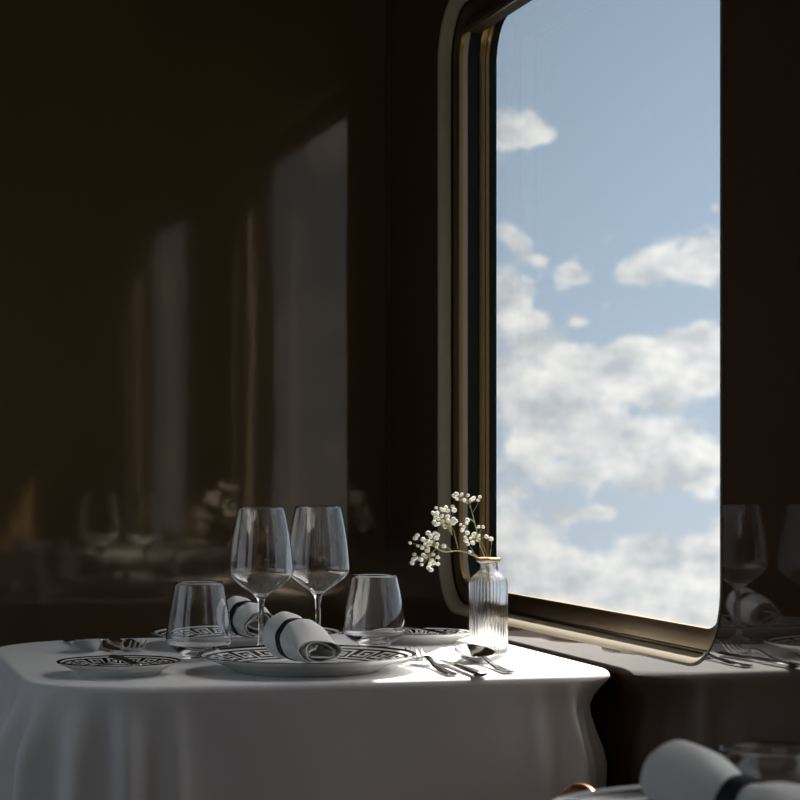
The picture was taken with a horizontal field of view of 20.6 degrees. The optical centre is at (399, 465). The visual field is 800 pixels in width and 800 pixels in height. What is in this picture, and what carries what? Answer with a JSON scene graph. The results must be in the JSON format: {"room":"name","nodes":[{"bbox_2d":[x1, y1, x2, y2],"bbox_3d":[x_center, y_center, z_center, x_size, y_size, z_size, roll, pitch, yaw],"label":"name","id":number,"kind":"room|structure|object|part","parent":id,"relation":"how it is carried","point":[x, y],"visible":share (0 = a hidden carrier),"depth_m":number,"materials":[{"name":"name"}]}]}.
{"room":"train carriage","nodes":[
{"label":"train carriage","id":0,"kind":"room"},
{"bbox_2d":[0,0,384,646],"bbox_3d":[-0.958,-0.125,3.544,2.118,2.250,0.060,0,0,-15],"label":"wall","id":1,"kind":"structure","parent":0,"point":[192,192],"depth_m":3.67,"materials":[{"name":"paint"}]},
{"bbox_2d":[391,0,799,787],"bbox_3d":[0.717,-0.125,1.253,0.093,2.250,5.241,0,0,-15],"label":"wall","id":2,"kind":"structure","parent":0,"point":[746,688],"depth_m":2.38,"materials":[{"name":"paint"}]},
{"bbox_2d":[385,0,390,573],"bbox_3d":[-0.021,-0.125,3.764,0.008,2.250,0.008,0,0,-15],"label":"trim","id":3,"kind":"structure","parent":2,"relation":"attached to","point":[387,2],"depth_m":3.76,"materials":[{"name":"paint"}]},
{"bbox_2d":[438,0,721,665],"bbox_3d":[0.251,-0.251,2.959,0.094,0.956,1.111,0,0,-15],"label":"window","id":4,"kind":"structure","parent":2,"relation":"in","point":[470,31],"depth_m":3.47,"materials":[{"name":"gold metal"}]},
{"bbox_3d":[0.273,-0.251,2.965,0.016,0.954,1.109,0,0,-15],"label":"sash","id":5,"kind":"part","parent":4,"relation":"part of","materials":[{"name":"brown metal"}]},
{"bbox_3d":[0.230,-0.677,2.953,0.007,0.007,1.079,0,0,-15],"label":"blind rail","id":6,"kind":"part","parent":4,"relation":"part of","materials":[{"name":"brown metal"}]},
{"bbox_3d":[-0.289,1.030,0.979,2.178,0.060,5.361,0,0,-15],"label":"floor","id":7,"kind":"structure","parent":0,"visible":0},
{"bbox_2d":[561,783,594,796],"bbox_3d":[-0.088,0.647,2.019,0.524,0.706,0.430,0,0,-15],"label":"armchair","id":8,"kind":"object","parent":7,"relation":"on","point":[578,787],"visible":0.44,"depth_m":2.04,"materials":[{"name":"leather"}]},
{"bbox_3d":[-0.158,0.627,2.893,0.660,0.746,0.660,0,0,-15],"label":"dining table","id":9,"kind":"object","parent":7,"relation":"on","visible":0},
{"bbox_2d":[0,634,609,799],"bbox_3d":[-0.190,0.468,2.886,0.798,0.436,0.790,0,0,-15],"label":"tablecloth","id":10,"kind":"object","parent":9,"relation":"on","point":[406,729],"visible":0.76,"depth_m":2.56,"materials":[{"name":"white fabric"}]},
{"bbox_2d":[62,639,107,650],"bbox_3d":[-0.440,0.240,3.029,0.050,0.019,0.212,0,0,-18],"label":"spoon","id":11,"kind":"object","parent":10,"relation":"on","point":[84,644],"visible":1,"depth_m":2.94,"materials":[{"name":"metal"}]},
{"bbox_2d":[86,636,120,650],"bbox_3d":[-0.409,0.245,3.041,0.018,0.007,0.218,0,0,-17],"label":"knife","id":12,"kind":"object","parent":10,"relation":"on","point":[106,645],"visible":0.56,"depth_m":3.00,"materials":[{"name":"metal"}]},
{"bbox_3d":[-0.425,0.245,3.093,0.018,0.007,0.110,0,0,-17],"label":"handle","id":13,"kind":"part","parent":12,"relation":"part of","materials":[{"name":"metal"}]},
{"bbox_3d":[-0.396,0.245,2.989,0.014,0.002,0.110,0,0,-17],"label":"blade","id":14,"kind":"part","parent":12,"relation":"part of","materials":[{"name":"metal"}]},
{"bbox_2d":[56,655,180,677],"bbox_3d":[-0.338,0.242,2.644,0.149,0.016,0.149,0,0,-24],"label":"plate","id":15,"kind":"object","parent":10,"relation":"on","point":[103,666],"visible":0.95,"depth_m":2.62,"materials":[{"name":"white ceramic"}]},
{"bbox_2d":[108,655,141,666],"bbox_3d":[-0.329,0.232,2.631,0.019,0.004,0.145,0,0,-19],"label":"butter knife","id":16,"kind":"object","parent":15,"relation":"on","point":[117,657],"visible":1,"depth_m":2.61,"materials":[{"name":"metal"}]},
{"bbox_3d":[-0.340,0.232,2.662,0.019,0.003,0.080,0,0,-19],"label":"blade","id":17,"kind":"part","parent":16,"relation":"part of","materials":[{"name":"metal"}]},
{"bbox_3d":[-0.317,0.232,2.595,0.012,0.004,0.067,0,0,-19],"label":"handle","id":18,"kind":"part","parent":16,"relation":"part of","materials":[{"name":"metal"}]},
{"bbox_2d":[108,638,146,648],"bbox_3d":[-0.378,0.240,3.036,0.025,0.017,0.209,0,0,-16],"label":"fork","id":19,"kind":"object","parent":10,"relation":"on","point":[127,643],"visible":1,"depth_m":2.98,"materials":[{"name":"metal"}]},
{"bbox_2d":[166,580,231,660],"bbox_3d":[-0.259,0.200,2.835,0.089,0.101,0.089,0,0,-15],"label":"tumbler","id":20,"kind":"object","parent":10,"relation":"on","point":[198,621],"visible":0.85,"depth_m":2.80,"materials":[{"name":"clear glass"}]},
{"bbox_2d":[150,626,342,647],"bbox_3d":[-0.213,0.239,3.070,0.269,0.021,0.269,0,0,-30],"label":"dinner plate","id":21,"kind":"object","parent":10,"relation":"on","point":[237,641],"visible":0.23,"depth_m":3.01,"materials":[{"name":"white ceramic"}]},
{"bbox_2d":[227,596,272,637],"bbox_3d":[-0.208,0.209,3.035,0.051,0.055,0.119,0,0,-22],"label":"napkin","id":22,"kind":"object","parent":21,"relation":"on","point":[243,612],"visible":0.8,"depth_m":3.01,"materials":[{"name":"white fabric"}]},
{"bbox_2d":[228,507,292,645],"bbox_3d":[-0.182,0.152,2.885,0.085,0.196,0.085,0,0,-40],"label":"wine glass","id":23,"kind":"object","parent":10,"relation":"on","point":[260,558],"visible":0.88,"depth_m":2.85,"materials":[{"name":"clear glass"}]},
{"bbox_2d":[197,645,416,676],"bbox_3d":[-0.114,0.239,2.690,0.269,0.021,0.269,0,0,-21],"label":"dinner plate","id":24,"kind":"object","parent":10,"relation":"on","point":[354,659],"visible":0.84,"depth_m":2.64,"materials":[{"name":"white ceramic"}]},
{"bbox_2d":[263,611,342,662],"bbox_3d":[-0.118,0.209,2.664,0.056,0.058,0.154,0,0,-21],"label":"napkin","id":25,"kind":"object","parent":24,"relation":"on","point":[286,635],"visible":1,"depth_m":2.64,"materials":[{"name":"white fabric"}]},
{"bbox_2d":[290,506,349,625],"bbox_3d":[-0.110,0.152,2.950,0.085,0.196,0.085,0,0,-40],"label":"wine glass","id":26,"kind":"object","parent":10,"relation":"on","point":[320,554],"visible":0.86,"depth_m":2.92,"materials":[{"name":"clear glass"}]},
{"bbox_2d":[343,574,404,646],"bbox_3d":[-0.036,0.200,3.010,0.085,0.101,0.085,0,0,-15],"label":"tumbler","id":27,"kind":"object","parent":10,"relation":"on","point":[373,614],"visible":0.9,"depth_m":2.98,"materials":[{"name":"clear glass"}]},
{"bbox_2d":[391,627,468,644],"bbox_3d":[0.030,0.242,3.120,0.149,0.016,0.149,0,0,-32],"label":"plate","id":28,"kind":"object","parent":10,"relation":"on","point":[410,636],"visible":0.66,"depth_m":3.08,"materials":[{"name":"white ceramic"}]},
{"bbox_2d":[405,625,450,633],"bbox_3d":[0.038,0.232,3.117,0.019,0.004,0.145,0,0,-24],"label":"butter knife","id":29,"kind":"object","parent":28,"relation":"on","point":[406,626],"visible":0.91,"depth_m":3.12,"materials":[{"name":"metal"}]},
{"bbox_3d":[0.022,0.232,3.152,0.012,0.004,0.067,0,0,-24],"label":"handle","id":30,"kind":"part","parent":29,"relation":"part of","materials":[{"name":"metal"}]},
{"bbox_3d":[0.052,0.232,3.087,0.019,0.003,0.080,0,0,-24],"label":"blade","id":31,"kind":"part","parent":29,"relation":"part of","materials":[{"name":"metal"}]},
{"bbox_2d":[405,647,458,674],"bbox_3d":[0.040,0.240,2.712,0.025,0.017,0.209,0,0,-13],"label":"fork","id":32,"kind":"object","parent":10,"relation":"on","point":[423,658],"visible":0.94,"depth_m":2.72,"materials":[{"name":"metal"}]},
{"bbox_2d":[433,658,486,676],"bbox_3d":[0.070,0.245,2.697,0.018,0.007,0.218,0,0,-13],"label":"knife","id":33,"kind":"object","parent":10,"relation":"on","point":[466,669],"visible":0.95,"depth_m":2.64,"materials":[{"name":"metal"}]},
{"bbox_3d":[0.060,0.245,2.750,0.014,0.002,0.110,0,0,-13],"label":"blade","id":34,"kind":"part","parent":33,"relation":"part of","materials":[{"name":"metal"}]},
{"bbox_3d":[0.083,0.245,2.644,0.018,0.007,0.110,0,0,-13],"label":"handle","id":35,"kind":"part","parent":33,"relation":"part of","materials":[{"name":"metal"}]},
{"bbox_2d":[454,644,515,672],"bbox_3d":[0.109,0.240,2.740,0.050,0.019,0.212,0,0,-12],"label":"spoon","id":36,"kind":"object","parent":10,"relation":"on","point":[469,652],"visible":1,"depth_m":2.81,"materials":[{"name":"metal"}]},
{"bbox_2d":[469,557,507,654],"bbox_3d":[0.117,0.186,2.920,0.052,0.128,0.052,0,0,-15],"label":"bud vase","id":37,"kind":"object","parent":10,"relation":"on","point":[488,588],"visible":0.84,"depth_m":2.90,"materials":[{"name":"clear glass"}]},
{"bbox_2d":[408,492,493,571],"bbox_3d":[0.068,0.105,2.904,0.123,0.141,0.048,0,0,-15],"label":"flower sprig","id":38,"kind":"object","parent":37,"relation":"in","point":[453,521],"visible":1,"depth_m":2.90,"materials":[{"name":"white plant"}]},
{"bbox_3d":[0.277,0.627,1.298,0.660,0.746,0.660,0,0,-15],"label":"dining table","id":39,"kind":"object","parent":7,"relation":"on","visible":0},
{"bbox_3d":[0.244,0.468,1.292,0.793,0.436,0.785,0,0,-15],"label":"tablecloth","id":40,"kind":"object","parent":39,"relation":"on","visible":0},
{"bbox_2d":[554,785,799,799],"bbox_3d":[0.229,0.239,1.460,0.269,0.021,0.269,0,0,-27],"label":"dinner plate","id":41,"kind":"object","parent":40,"relation":"on","point":[632,792],"visible":0.34,"depth_m":1.55,"materials":[{"name":"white ceramic"}]},
{"bbox_2d":[640,740,799,799],"bbox_3d":[0.216,0.212,1.403,0.048,0.061,0.193,0,0,-28],"label":"napkin","id":42,"kind":"object","parent":41,"relation":"on","point":[677,769],"visible":1,"depth_m":1.42,"materials":[{"name":"white fabric"}]},
{"bbox_2d":[720,742,799,784],"bbox_3d":[0.280,0.230,1.640,0.083,0.040,0.083,0,0,-15],"label":"tumbler","id":43,"kind":"object","parent":40,"relation":"on","point":[767,761],"visible":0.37,"depth_m":1.61,"materials":[{"name":"clear glass"}]}
]}

